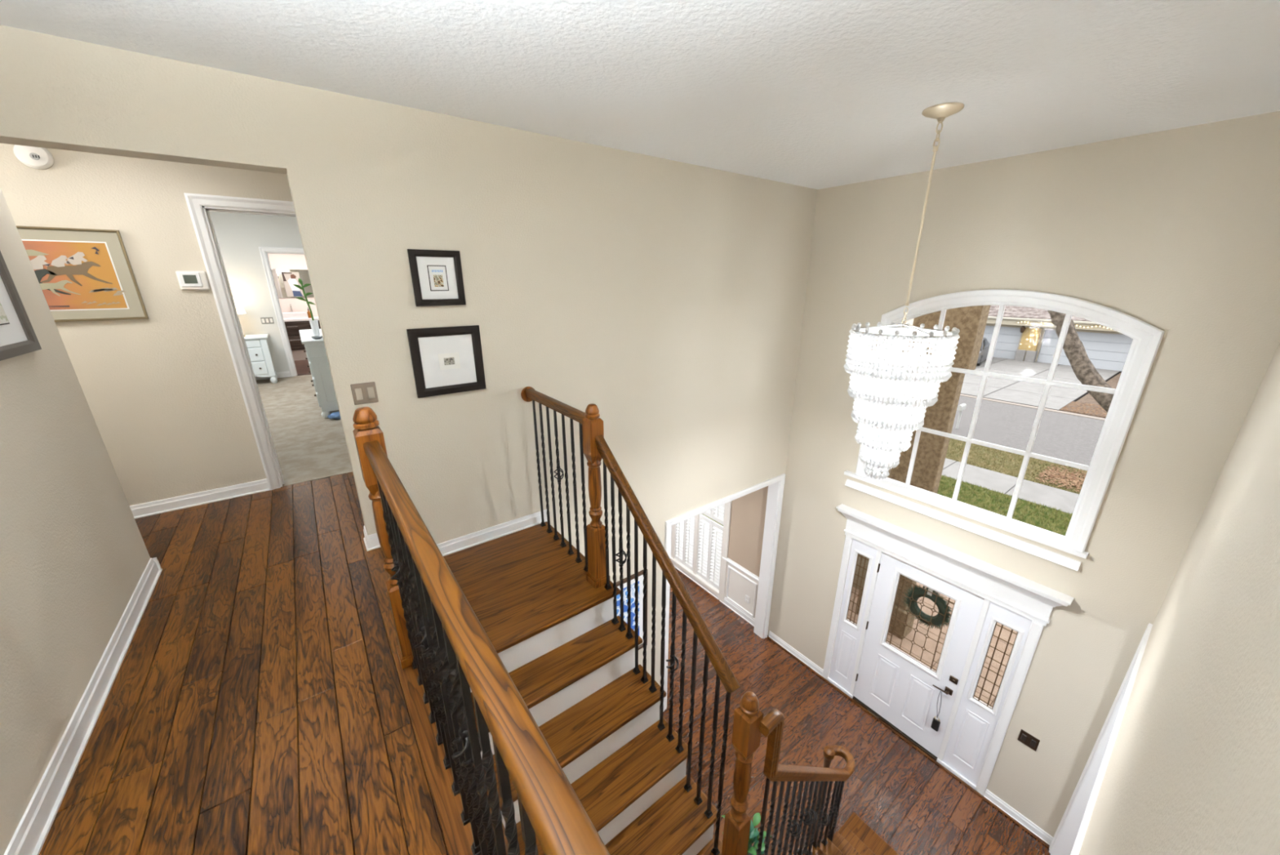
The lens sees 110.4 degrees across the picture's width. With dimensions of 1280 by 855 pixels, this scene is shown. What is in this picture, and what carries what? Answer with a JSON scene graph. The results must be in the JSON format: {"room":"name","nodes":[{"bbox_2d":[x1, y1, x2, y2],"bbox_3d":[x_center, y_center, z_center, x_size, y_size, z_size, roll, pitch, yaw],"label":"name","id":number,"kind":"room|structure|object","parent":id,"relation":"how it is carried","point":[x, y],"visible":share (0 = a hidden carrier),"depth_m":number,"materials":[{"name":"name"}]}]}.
{"room":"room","nodes":[
{"label":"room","id":0,"kind":"room"},
{"bbox_2d":[0,187,150,854],"bbox_3d":[-1.788,0.246,0.832,0.140,2.732,3.572,-13,23,-35],"label":"wall","id":1,"kind":"structure","parent":0,"point":[74,553],"depth_m":1.75,"materials":[{"name":"beige paint"}]},
{"bbox_2d":[0,250,41,360],"bbox_3d":[-2.459,-0.487,1.675,0.022,0.438,0.455,-13,23,-35],"label":"picture","id":2,"kind":"object","parent":1,"relation":"attached to","point":[18,336],"visible":1,"depth_m":1.80,"materials":[{"name":"grey"}]},
{"bbox_2d":[3,557,161,854],"bbox_3d":[-1.724,1.243,1.215,0.022,0.100,3.572,-13,23,-35],"label":"baseboard","id":3,"kind":"structure","parent":1,"relation":"attached to","point":[30,834],"depth_m":1.61,"materials":[{"name":"white paint"}]},
{"bbox_2d":[0,142,293,506],"bbox_3d":[-3.455,-0.711,2.923,3.900,3.130,0.122,-13,23,-35],"label":"wall","id":4,"kind":"structure","parent":0,"point":[162,393],"depth_m":3.00,"materials":[{"name":"beige paint"}]},
{"bbox_2d":[13,144,53,169],"bbox_3d":[-3.455,-1.550,2.531,0.140,0.140,0.051,-13,23,-35],"label":"smoke detector","id":5,"kind":"object","parent":4,"relation":"attached to","point":[36,157],"visible":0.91,"depth_m":2.53,"materials":[{"name":"white paint"}]},
{"bbox_2d":[16,226,148,321],"bbox_3d":[-3.587,-0.907,2.657,0.780,0.541,0.020,-13,23,-35],"label":"picture","id":6,"kind":"object","parent":4,"relation":"attached to","point":[82,274],"visible":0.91,"depth_m":2.76,"materials":[{"name":"orange paper"}]},
{"bbox_2d":[22,240,127,310],"bbox_3d":[-3.586,-0.905,2.660,0.619,0.391,0.002,-13,23,-35],"label":"print","id":7,"kind":"object","parent":6,"relation":"attached to","point":[71,275],"depth_m":2.74},
{"bbox_2d":[175,271,210,289],"bbox_3d":[-3.053,-1.004,3.040,0.150,0.123,0.036,-13,23,-35],"label":"thermostat","id":8,"kind":"object","parent":4,"relation":"attached to","point":[188,280],"visible":1,"depth_m":3.03,"materials":[{"name":"white paint"}]},
{"bbox_2d":[129,478,269,518],"bbox_3d":[-3.901,0.673,2.935,2.275,0.095,0.022,-13,23,-35],"label":"baseboard","id":9,"kind":"structure","parent":4,"relation":"attached to","point":[148,508],"depth_m":3.34,"materials":[{"name":"white paint"}]},
{"bbox_2d":[183,192,296,489],"bbox_3d":[-2.671,-0.617,3.558,0.894,2.151,0.148,-13,23,-35],"label":"door frame","id":10,"kind":"structure","parent":4,"relation":"in","point":[199,206],"depth_m":3.20,"materials":[{"name":"white paint"}]},
{"bbox_2d":[39,471,448,854],"bbox_3d":[-2.014,1.308,1.573,3.660,0.250,4.700,-13,23,-35],"label":"floor","id":11,"kind":"structure","parent":0,"point":[255,704],"depth_m":1.77,"materials":[{"name":"brown wood"}]},
{"bbox_2d":[209,211,302,373],"bbox_3d":[-6.461,-2.136,7.213,4.280,3.130,0.123,-13,23,-35],"label":"wall","id":12,"kind":"structure","parent":0,"point":[239,237],"depth_m":7.18,"materials":[{"name":"white paint"}]},
{"bbox_2d":[260,316,274,324],"bbox_3d":[-6.224,-1.784,7.428,0.160,0.105,0.012,-13,23,-35],"label":"light switch","id":13,"kind":"object","parent":12,"relation":"attached to","point":[264,320],"visible":1,"depth_m":7.42,"materials":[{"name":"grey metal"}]},
{"bbox_2d":[254,370,290,379],"bbox_3d":[-7.093,-0.708,7.092,2.430,0.095,0.022,-13,23,-35],"label":"baseboard","id":14,"kind":"structure","parent":12,"relation":"attached to","point":[282,374],"depth_m":7.71,"materials":[{"name":"white paint"}]},
{"bbox_2d":[258,246,304,376],"bbox_3d":[-5.813,-1.992,7.756,0.856,2.113,0.149,-13,23,-35],"label":"door frame","id":15,"kind":"structure","parent":12,"relation":"in","point":[264,251],"depth_m":7.42,"materials":[{"name":"white paint"}]},
{"bbox_2d":[267,253,318,316],"bbox_3d":[-7.900,-2.740,9.032,4.280,3.130,0.150,-13,23,-35],"label":"wall","id":16,"kind":"structure","parent":0,"point":[277,261],"depth_m":9.31,"materials":[{"name":"beige paint"}]},
{"bbox_2d":[271,269,314,297],"bbox_3d":[-7.298,-3.007,9.310,1.700,0.560,0.015,-13,23,-35],"label":"bathroom mirror","id":17,"kind":"object","parent":16,"relation":"attached to","point":[277,273],"visible":0.16,"depth_m":9.27,"materials":[{"name":"beige mirror"}]},
{"bbox_2d":[281,271,304,297],"bbox_3d":[-7.269,-2.994,9.317,0.290,0.490,0.014,-13,23,-35],"label":"picture","id":18,"kind":"object","parent":17,"relation":"attached to","point":[290,278],"visible":0.97,"depth_m":9.30,"materials":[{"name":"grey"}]},
{"bbox_2d":[293,359,311,375],"bbox_3d":[-6.624,-1.177,8.972,2.100,0.200,2.260,-13,23,-35],"label":"floor","id":19,"kind":"structure","parent":0,"point":[301,366],"depth_m":8.57,"materials":[{"name":"brown wood"}]},
{"bbox_2d":[284,316,320,360],"bbox_3d":[-6.984,-1.931,9.577,1.460,0.850,0.527,-13,23,-35],"label":"vanity","id":20,"kind":"object","parent":19,"relation":"on","point":[293,326],"visible":0.27,"depth_m":9.21,"materials":[{"name":"brown wood"}]},
{"bbox_2d":[284,316,319,321],"bbox_3d":[-6.991,-2.314,9.460,1.460,0.050,0.501,-13,23,-35],"label":"countertop","id":21,"kind":"structure","parent":20,"relation":"on","point":[315,317],"depth_m":9.16,"materials":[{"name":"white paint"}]},
{"bbox_2d":[282,311,308,319],"bbox_3d":[-7.227,-2.331,9.259,0.500,0.110,0.380,-13,23,-35],"label":"sink basin","id":22,"kind":"object","parent":21,"relation":"in","point":[290,315],"visible":0.77,"depth_m":9.16,"materials":[{"name":"white ceramic"}]},
{"bbox_2d":[306,307,311,318],"bbox_3d":[-6.907,-2.394,9.280,0.064,0.215,0.064,3,19,8],"label":"soap bottle","id":23,"kind":"object","parent":21,"relation":"on","point":[308,312],"visible":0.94,"depth_m":9.27,"materials":[{"name":"brown plastic"}]},
{"bbox_2d":[256,374,352,486],"bbox_3d":[-5.098,0.021,5.367,3.540,0.200,5.410,-13,23,-35],"label":"floor","id":24,"kind":"structure","parent":0,"point":[308,446],"depth_m":4.95,"materials":[{"name":"beige carpet"}]},
{"bbox_2d":[244,333,277,383],"bbox_3d":[-6.326,-1.094,7.207,0.615,0.755,0.540,-13,23,-35],"label":"nightstand","id":25,"kind":"object","parent":24,"relation":"on","point":[257,346],"visible":0.52,"depth_m":7.10,"materials":[{"name":"white wood"}]},
{"bbox_2d":[233,298,245,336],"bbox_3d":[-6.338,-1.708,6.954,0.300,0.570,0.300,-13,23,-35],"label":"table lamp","id":26,"kind":"object","parent":25,"relation":"on","point":[240,310],"visible":0.12,"depth_m":6.89,"materials":[{"name":"white fabric"}]},
{"bbox_2d":[298,328,338,417],"bbox_3d":[-4.101,-0.789,5.998,0.600,0.940,1.560,-13,23,-35],"label":"dresser","id":27,"kind":"object","parent":24,"relation":"on","point":[315,348],"visible":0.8,"depth_m":5.33,"materials":[{"name":"white wood"}]},
{"bbox_2d":[293,278,319,335],"bbox_3d":[-4.113,-1.481,5.495,0.196,0.690,0.102,-13,23,-35],"label":"bamboo","id":28,"kind":"object","parent":27,"relation":"on","point":[314,323],"visible":0.98,"depth_m":5.51,"materials":[{"name":"green plant"}]},
{"bbox_2d":[309,320,319,335],"bbox_3d":[-4.085,-1.250,5.594,0.088,0.190,0.087,-13,23,-35],"label":"vase","id":29,"kind":"object","parent":27,"relation":"on","point":[314,323],"depth_m":5.57,"materials":[{"name":"clear glass"}]},
{"bbox_2d":[311,335,322,338],"bbox_3d":[-3.859,-1.074,5.318,0.120,0.030,0.118,-13,23,-35],"label":"dish","id":30,"kind":"object","parent":27,"relation":"on","point":[314,336],"visible":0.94,"depth_m":5.29,"materials":[{"name":"grey glass"}]},
{"bbox_2d":[327,411,341,418],"bbox_3d":[-3.666,-0.153,5.432,0.259,0.085,0.120,-13,23,-35],"label":"bundle","id":31,"kind":"object","parent":24,"relation":"on","point":[336,415],"visible":0.51,"depth_m":5.38,"materials":[{"name":"blue fabric"}]},
{"bbox_2d":[0,25,817,685],"bbox_3d":[-0.403,0.801,3.951,5.421,5.752,0.150,-13,23,-35],"label":"wall","id":32,"kind":"structure","parent":0,"point":[667,297],"depth_m":3.01,"materials":[{"name":"beige paint"}]},
{"bbox_2d":[350,381,378,404],"bbox_3d":[-1.591,-0.197,2.572,0.122,0.122,0.012,-13,23,-35],"label":"light switch","id":33,"kind":"object","parent":32,"relation":"attached to","point":[362,393],"visible":1,"depth_m":2.57,"materials":[{"name":"beige plastic"}]},
{"bbox_2d":[363,524,380,551],"bbox_3d":[-1.707,0.695,2.869,0.129,0.095,0.172,-13,23,-35],"label":"baseboard","id":34,"kind":"structure","parent":32,"relation":"attached to","point":[371,541],"depth_m":2.80,"materials":[{"name":"white paint"}]},
{"bbox_2d":[407,248,466,306],"bbox_3d":[-1.201,-0.886,2.644,0.283,0.313,0.020,-13,23,-35],"label":"picture","id":35,"kind":"object","parent":32,"relation":"attached to","point":[437,276],"visible":1,"depth_m":2.64,"materials":[{"name":"black wood"}]},
{"bbox_2d":[426,265,448,290],"bbox_3d":[-1.201,-0.887,2.646,0.104,0.144,0.002,-13,23,-35],"label":"print","id":36,"kind":"object","parent":35,"relation":"attached to","point":[437,276],"depth_m":2.64,"materials":[{"name":"white"}]},
{"bbox_2d":[406,324,486,398],"bbox_3d":[-1.203,-0.419,2.798,0.419,0.415,0.020,-13,23,-35],"label":"picture","id":37,"kind":"object","parent":32,"relation":"attached to","point":[446,360],"visible":1,"depth_m":2.79,"materials":[{"name":"black"}]},
{"bbox_2d":[436,508,547,555],"bbox_3d":[-1.169,0.799,3.231,1.105,0.095,0.022,-13,23,-35],"label":"baseboard","id":38,"kind":"structure","parent":32,"relation":"attached to","point":[468,540],"depth_m":3.28,"materials":[{"name":"white paint"}]},
{"bbox_2d":[616,568,647,649],"bbox_3d":[-0.196,1.906,4.362,0.660,0.936,0.028,-13,23,-35],"label":"picture","id":39,"kind":"object","parent":32,"relation":"attached to","point":[641,577],"visible":0.18,"depth_m":4.41,"materials":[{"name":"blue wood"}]},
{"bbox_2d":[616,580,639,635],"bbox_3d":[-0.187,1.893,4.370,0.450,0.716,0.004,-13,23,-35],"label":"print","id":40,"kind":"object","parent":39,"relation":"attached to","point":[633,589],"depth_m":4.37},
{"bbox_2d":[662,473,785,711],"bbox_3d":[0.979,1.924,5.400,1.911,2.508,0.176,-13,23,-35],"label":"trim","id":41,"kind":"structure","parent":32,"relation":"attached to","point":[775,485],"depth_m":5.67,"materials":[{"name":"white paint"}]},
{"bbox_2d":[0,0,1279,189],"bbox_3d":[-0.629,-1.561,1.702,7.750,0.150,4.800,-13,23,-35],"label":"ceiling","id":42,"kind":"structure","parent":0,"point":[812,94],"depth_m":1.91,"materials":[{"name":"white paint"}]},
{"bbox_2d":[843,102,964,479],"bbox_3d":[1.628,-0.678,2.733,0.602,2.177,0.602,-13,23,-35],"label":"chandelier","id":43,"kind":"object","parent":42,"relation":"hanging from","point":[860,361],"visible":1,"depth_m":2.72,"materials":[{"name":"glass"}]},
{"bbox_2d":[662,567,1050,854],"bbox_3d":[0.097,3.777,4.116,5.560,0.200,9.700,-13,23,-35],"label":"floor","id":44,"kind":"structure","parent":0,"point":[912,802],"depth_m":4.72,"materials":[{"name":"brown wood"}]},
{"bbox_2d":[443,521,899,854],"bbox_3d":[0.501,2.377,3.049,2.999,3.130,3.100,-13,23,-35],"label":"staircase","id":45,"kind":"structure","parent":44,"relation":"on","point":[554,633],"depth_m":2.47,"materials":[{"name":"brown wood"}]},
{"bbox_2d":[520,386,854,854],"bbox_3d":[0.402,1.637,3.361,1.581,3.912,2.222,-13,23,-35],"label":"stair railing","id":46,"kind":"object","parent":45,"relation":"on","point":[749,722],"visible":1,"depth_m":2.43,"materials":[{"name":"brown wood"}]},
{"bbox_2d":[554,466,564,482],"bbox_3d":[-0.554,0.318,3.036,0.066,0.124,0.066,-2,18,-6],"label":"basket","id":47,"kind":"object","parent":46,"relation":"on","point":[558,478],"depth_m":3.03,"materials":[{"name":"black metal"}]},
{"bbox_2d":[615,548,626,567],"bbox_3d":[-0.109,0.749,2.565,0.066,0.124,0.066,-2,18,-6],"label":"basket","id":48,"kind":"object","parent":46,"relation":"on","point":[621,552],"depth_m":2.55,"materials":[{"name":"black metal"}]},
{"bbox_2d":[666,653,679,673],"bbox_3d":[0.170,1.238,2.336,0.066,0.124,0.066,-2,18,-6],"label":"basket","id":49,"kind":"object","parent":46,"relation":"on","point":[672,660],"depth_m":2.32,"materials":[{"name":"black metal"}]},
{"bbox_2d":[790,819,800,836],"bbox_3d":[0.914,2.373,2.635,0.066,0.124,0.066,-2,18,-6],"label":"basket","id":50,"kind":"object","parent":46,"relation":"on","point":[794,832],"depth_m":2.62,"materials":[{"name":"black metal"}]},
{"bbox_2d":[802,808,813,824],"bbox_3d":[1.034,2.416,2.761,0.066,0.124,0.066,-2,18,-6],"label":"basket","id":51,"kind":"object","parent":46,"relation":"on","point":[806,820],"depth_m":2.74,"materials":[{"name":"black metal"}]},
{"bbox_2d":[808,808,817,823],"bbox_3d":[1.094,2.477,2.837,0.066,0.124,0.066,-2,18,-6],"label":"basket","id":52,"kind":"object","parent":46,"relation":"on","point":[812,811],"depth_m":2.82,"materials":[{"name":"black metal"}]},
{"bbox_2d":[818,811,829,825],"bbox_3d":[1.274,2.705,3.080,0.066,0.124,0.066,-2,18,-6],"label":"basket","id":53,"kind":"object","parent":46,"relation":"on","point":[824,822],"depth_m":3.06,"materials":[{"name":"black metal"}]},
{"bbox_2d":[721,812,772,854],"bbox_3d":[0.840,3.515,3.581,0.429,0.634,0.405,-1,18,-3],"label":"potted plant","id":54,"kind":"object","parent":44,"relation":"on","point":[753,832],"visible":0.37,"depth_m":3.58,"materials":[{"name":"green plant"}]},
{"bbox_2d":[727,111,1279,836],"bbox_3d":[2.352,0.541,4.891,0.164,5.852,10.000,-13,23,-35],"label":"wall","id":55,"kind":"structure","parent":0,"point":[1176,232],"depth_m":3.34,"materials":[{"name":"beige paint"}]},
{"bbox_2d":[670,501,731,602],"bbox_3d":[0.721,1.292,7.375,0.154,2.460,2.110,-13,23,-35],"label":"window","id":56,"kind":"structure","parent":55,"relation":"in","point":[695,552],"depth_m":7.10,"materials":[{"name":"white paint"}]},
{"bbox_2d":[671,529,671,554],"bbox_3d":[0.472,1.700,7.838,0.028,1.125,0.357,-13,23,-35],"label":"shutter","id":57,"kind":"object","parent":56,"relation":"attached to","point":[671,530],"depth_m":7.81,"materials":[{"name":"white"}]},
{"bbox_2d":[674,520,685,564],"bbox_3d":[0.692,1.792,7.560,0.028,1.125,0.237,-13,23,-35],"label":"shutter","id":58,"kind":"object","parent":56,"relation":"attached to","point":[680,527],"depth_m":7.60,"materials":[{"name":"white wood"}]},
{"bbox_2d":[684,515,695,571],"bbox_3d":[0.838,1.854,7.375,0.028,1.125,0.237,-13,23,-35],"label":"shutter","id":59,"kind":"object","parent":56,"relation":"attached to","point":[690,523],"depth_m":7.39,"materials":[{"name":"white wood"}]},
{"bbox_2d":[696,513,712,582],"bbox_3d":[1.031,1.935,7.131,0.028,1.125,0.267,-13,23,-35],"label":"shutter","id":60,"kind":"object","parent":56,"relation":"attached to","point":[704,524],"depth_m":7.11,"materials":[{"name":"white wood"}]},
{"bbox_2d":[702,508,712,518],"bbox_3d":[1.031,0.863,6.775,0.028,1.055,0.267,-13,23,-35],"label":"shutter","id":61,"kind":"object","parent":56,"relation":"attached to","point":[709,513],"depth_m":6.85,"materials":[{"name":"white wood"}]},
{"bbox_2d":[708,520,723,590],"bbox_3d":[1.195,2.004,6.924,0.028,1.125,0.267,-13,23,-35],"label":"shutter","id":62,"kind":"object","parent":56,"relation":"attached to","point":[715,543],"depth_m":6.93,"materials":[{"name":"white wood"}]},
{"bbox_2d":[711,504,724,524],"bbox_3d":[1.195,0.931,6.567,0.028,1.055,0.267,-13,23,-35],"label":"shutter","id":63,"kind":"object","parent":56,"relation":"attached to","point":[717,515],"depth_m":6.68,"materials":[{"name":"white wood"}]},
{"bbox_2d":[719,556,759,626],"bbox_3d":[1.481,2.418,6.571,0.034,0.830,0.750,-13,23,-35],"label":"trim","id":64,"kind":"structure","parent":55,"relation":"attached to","point":[740,581],"depth_m":6.57,"materials":[{"name":"white paint"}]},
{"bbox_2d":[745,594,749,603],"bbox_3d":[1.562,2.503,6.483,0.012,0.116,0.072,-13,23,-35],"label":"wall outlet","id":65,"kind":"object","parent":55,"relation":"attached to","point":[747,597],"visible":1,"depth_m":6.48,"materials":[{"name":"white paint"}]},
{"bbox_2d":[768,631,822,675],"bbox_3d":[2.068,3.011,5.954,0.022,0.095,0.832,-13,23,-35],"label":"baseboard","id":66,"kind":"structure","parent":55,"relation":"attached to","point":[771,635],"depth_m":5.93,"materials":[{"name":"white paint"}]},
{"bbox_2d":[767,503,1074,847],"bbox_3d":[2.747,2.196,4.752,0.238,2.400,3.060,-13,23,-35],"label":"door","id":67,"kind":"structure","parent":55,"relation":"in","point":[901,691],"depth_m":4.46,"materials":[{"name":"white paint"}]},
{"bbox_2d":[902,583,953,629],"bbox_3d":[2.947,1.753,4.508,0.132,0.646,0.502,-13,23,-35],"label":"wreath","id":68,"kind":"object","parent":67,"relation":"hanging from","point":[937,620],"visible":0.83,"depth_m":4.50,"materials":[{"name":"green plant"}]},
{"bbox_2d":[930,690,942,731],"bbox_3d":[3.018,2.866,4.492,0.022,0.492,0.073,-13,23,-35],"label":"key fob","id":69,"kind":"object","parent":67,"relation":"hanging from","point":[935,722],"visible":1,"depth_m":4.52,"materials":[{"name":"black plastic"}]},
{"bbox_2d":[844,288,1164,570],"bbox_3d":[2.879,-0.127,3.874,0.217,2.058,1.930,-13,23,-35],"label":"window","id":70,"kind":"structure","parent":55,"relation":"in","point":[1147,338],"depth_m":3.50,"materials":[{"name":"white paint"}]},
{"bbox_2d":[983,788,1053,844],"bbox_3d":[3.506,3.615,4.137,0.022,0.095,0.500,-13,23,-35],"label":"baseboard","id":71,"kind":"structure","parent":55,"relation":"attached to","point":[1020,818],"depth_m":4.12,"materials":[{"name":"white paint"}]},
{"bbox_2d":[1017,728,1039,751],"bbox_3d":[3.448,2.774,3.947,0.012,0.134,0.132,-13,23,-35],"label":"light switch","id":72,"kind":"object","parent":55,"relation":"attached to","point":[1024,737],"visible":1,"depth_m":3.94,"materials":[{"name":"brown metal"}]},
{"bbox_2d":[1078,341,1279,854],"bbox_3d":[1.491,1.633,1.446,5.560,5.752,0.134,-13,23,-35],"label":"wall","id":73,"kind":"structure","parent":0,"point":[1193,766],"depth_m":1.01,"materials":[{"name":"beige paint"}]},
{"bbox_2d":[1048,622,1152,854],"bbox_3d":[2.515,2.857,2.676,2.925,2.455,0.154,-13,23,-35],"label":"trim","id":74,"kind":"structure","parent":73,"relation":"attached to","point":[1068,838],"depth_m":3.45,"materials":[{"name":"white paint"}]},
{"bbox_3d":[-0.743,2.718,2.174,0.145,3.235,3.106,-13,23,-35],"label":"wall","id":75,"kind":"structure","parent":0,"visible":0},
{"bbox_2d":[352,406,609,854],"bbox_3d":[-0.428,0.747,1.090,0.160,1.209,2.076,-13,23,-35],"label":"gallery railing","id":76,"kind":"object","parent":75,"relation":"on","point":[444,650],"visible":1,"depth_m":1.01,"materials":[{"name":"brown wood"}]},
{"bbox_2d":[390,560,403,587],"bbox_3d":[-0.917,0.560,1.704,0.066,0.124,0.066,-2,18,-6],"label":"basket","id":77,"kind":"object","parent":76,"relation":"on","point":[396,562],"depth_m":1.69,"materials":[{"name":"black metal"}]},
{"bbox_2d":[413,625,430,657],"bbox_3d":[-0.667,0.665,1.388,0.066,0.124,0.066,-2,18,-6],"label":"basket","id":78,"kind":"object","parent":76,"relation":"on","point":[421,628],"depth_m":1.37,"materials":[{"name":"black metal"}]},
{"bbox_2d":[451,728,481,768],"bbox_3d":[-0.417,0.770,1.072,0.066,0.124,0.066,-2,18,-6],"label":"basket","id":79,"kind":"object","parent":76,"relation":"on","point":[468,762],"depth_m":1.05,"materials":[{"name":"black metal"}]},
{"bbox_3d":[-3.564,-0.035,1.598,1.720,2.682,0.136,-13,23,-35],"label":"wall","id":80,"kind":"structure","parent":0,"visible":0},
{"bbox_2d":[152,556,162,570],"bbox_3d":[-2.914,0.818,2.499,0.302,0.095,0.022,-13,23,-35],"label":"baseboard","id":81,"kind":"structure","parent":80,"relation":"attached to","point":[155,559],"depth_m":2.57,"materials":[{"name":"white paint"}]},
{"label":"outside","id":82,"kind":"structure","parent":0,"visible":0},
{"bbox_2d":[1062,372,1121,417],"bbox_3d":[39.263,2.137,9.686,25.950,0.300,40.550,-13,23,-35],"label":"lawn","id":83,"kind":"structure","parent":82,"point":[1088,398],"depth_m":19.39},
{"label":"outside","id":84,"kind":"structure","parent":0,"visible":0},
{"bbox_2d":[960,356,1121,410],"bbox_3d":[15.831,-4.562,29.816,13.950,0.320,21.380,-13,23,-35],"label":"driveway","id":85,"kind":"structure","parent":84,"point":[1024,393],"depth_m":22.06,"materials":[{"name":"grey concrete"}]},
{"bbox_2d":[976,337,990,365],"bbox_3d":[20.757,-4.900,27.986,4.430,1.465,1.800,-17,25,-42],"label":"parked car","id":86,"kind":"object","parent":85,"relation":"on","point":[984,348],"visible":0.23,"depth_m":27.06,"materials":[{"name":"grey paint"}]},
{"bbox_2d":[982,305,1133,371],"bbox_3d":[25.349,-7.104,29.505,4.900,4.741,28.000,-13,23,-35],"label":"neighbor house","id":87,"kind":"structure","parent":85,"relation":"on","point":[1108,348],"depth_m":27.43,"materials":[{"name":"beige paint"}]},
{"bbox_2d":[1020,325,1026,333],"bbox_3d":[23.989,-6.155,27.886,0.259,0.420,0.303,11,21,29],"label":"wall lantern","id":88,"kind":"object","parent":87,"relation":"attached to","point":[1022,328],"visible":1,"depth_m":27.80,"materials":[{"name":"brown metal"}]},
{"bbox_2d":[1017,320,1108,346],"bbox_3d":[25.407,-5.259,26.079,0.367,1.578,5.605,-13,23,-35],"label":"string lights","id":89,"kind":"object","parent":87,"relation":"attached to","point":[1018,321],"visible":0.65,"depth_m":26.98,"materials":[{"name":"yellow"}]},
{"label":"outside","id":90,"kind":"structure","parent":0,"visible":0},
{"bbox_2d":[960,393,1105,420],"bbox_3d":[16.924,-0.350,17.177,0.300,0.295,60.000,-13,23,-35],"label":"kerb","id":91,"kind":"object","parent":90,"point":[961,394],"visible":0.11,"depth_m":18.10,"materials":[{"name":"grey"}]},
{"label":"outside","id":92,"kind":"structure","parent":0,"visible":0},
{"bbox_2d":[702,475,1072,536],"bbox_3d":[5.224,2.418,8.841,8.220,0.300,60.000,-13,23,-35],"label":"lawn","id":93,"kind":"structure","parent":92,"point":[948,478],"depth_m":10.08,"materials":[{"name":"green plant"}]},
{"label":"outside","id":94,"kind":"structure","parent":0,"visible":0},
{"bbox_2d":[1059,400,1107,417],"bbox_3d":[20.139,0.209,15.044,2.100,0.080,8.620,-13,23,-35],"label":"mulch","id":95,"kind":"object","parent":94,"point":[1078,403],"visible":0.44,"depth_m":17.70,"materials":[{"name":"brown soil"}]},
{"bbox_2d":[1035,401,1106,491],"bbox_3d":[14.839,0.345,14.436,11.432,0.035,3.292,-13,23,-35],"label":"leaf litter","id":96,"kind":"object","parent":95,"relation":"on","point":[1076,479],"visible":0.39,"depth_m":11.71,"materials":[{"name":"brown plant"}]},
{"bbox_2d":[1047,310,1114,412],"bbox_3d":[9.328,-3.212,9.985,6.735,10.190,5.470,6,19,19],"label":"leaning tree","id":97,"kind":"object","parent":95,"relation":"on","point":[1083,368],"visible":0.06,"depth_m":9.61,"materials":[{"name":"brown plant"}]},
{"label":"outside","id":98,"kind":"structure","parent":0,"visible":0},
{"bbox_2d":[1109,379,1119,388],"bbox_3d":[26.327,-1.587,20.417,6.000,0.100,6.250,-13,23,-35],"label":"mulch","id":99,"kind":"object","parent":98,"point":[1113,385],"visible":0.11,"depth_m":21.72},
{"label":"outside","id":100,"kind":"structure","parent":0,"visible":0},
{"bbox_2d":[847,582,1017,706],"bbox_3d":[4.913,3.046,6.696,5.040,0.260,4.000,-13,23,-35],"label":"ground porch","id":101,"kind":"structure","parent":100,"point":[919,638],"depth_m":6.26,"materials":[{"name":"beige"}]},
{"bbox_2d":[853,318,914,589],"bbox_3d":[3.644,-0.029,6.613,0.300,5.750,0.990,-13,23,-35],"label":"porch wing","id":102,"kind":"object","parent":101,"relation":"on","point":[911,321],"visible":0.02,"depth_m":7.24,"materials":[{"name":"beige paint"}]},
{"bbox_2d":[856,305,991,639],"bbox_3d":[3.659,0.340,5.819,0.300,5.550,0.700,-13,23,-35],"label":"porch column","id":103,"kind":"structure","parent":101,"relation":"on","point":[971,321],"depth_m":5.49,"materials":[{"name":"brown paint"}]},
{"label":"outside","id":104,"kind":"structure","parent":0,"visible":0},
{"bbox_2d":[941,457,1079,514],"bbox_3d":[9.079,1.496,11.584,1.420,0.320,60.000,-13,23,-35],"label":"sidewalk","id":105,"kind":"structure","parent":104,"point":[1065,500],"depth_m":11.15,"materials":[{"name":"grey concrete"}]},
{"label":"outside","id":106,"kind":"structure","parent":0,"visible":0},
{"bbox_2d":[951,395,1104,465],"bbox_3d":[14.205,0.306,15.244,7.000,0.270,60.000,-13,23,-35],"label":"street","id":107,"kind":"structure","parent":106,"point":[1066,437],"depth_m":15.57,"materials":[{"name":"grey asphalt"}]},
{"bbox_2d":[955,403,966,428],"bbox_3d":[11.047,-0.376,15.378,0.400,0.880,0.140,-13,23,-35],"label":"mailbox","id":108,"kind":"object","parent":107,"relation":"on","point":[963,406],"visible":0.97,"depth_m":15.31,"materials":[{"name":"grey paint"}]},
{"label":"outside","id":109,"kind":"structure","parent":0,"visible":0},
{"bbox_2d":[945,437,1087,493],"bbox_3d":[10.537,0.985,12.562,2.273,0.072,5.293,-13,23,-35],"label":"grass","id":110,"kind":"structure","parent":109,"point":[976,446],"depth_m":12.57,"materials":[{"name":"green plant"}]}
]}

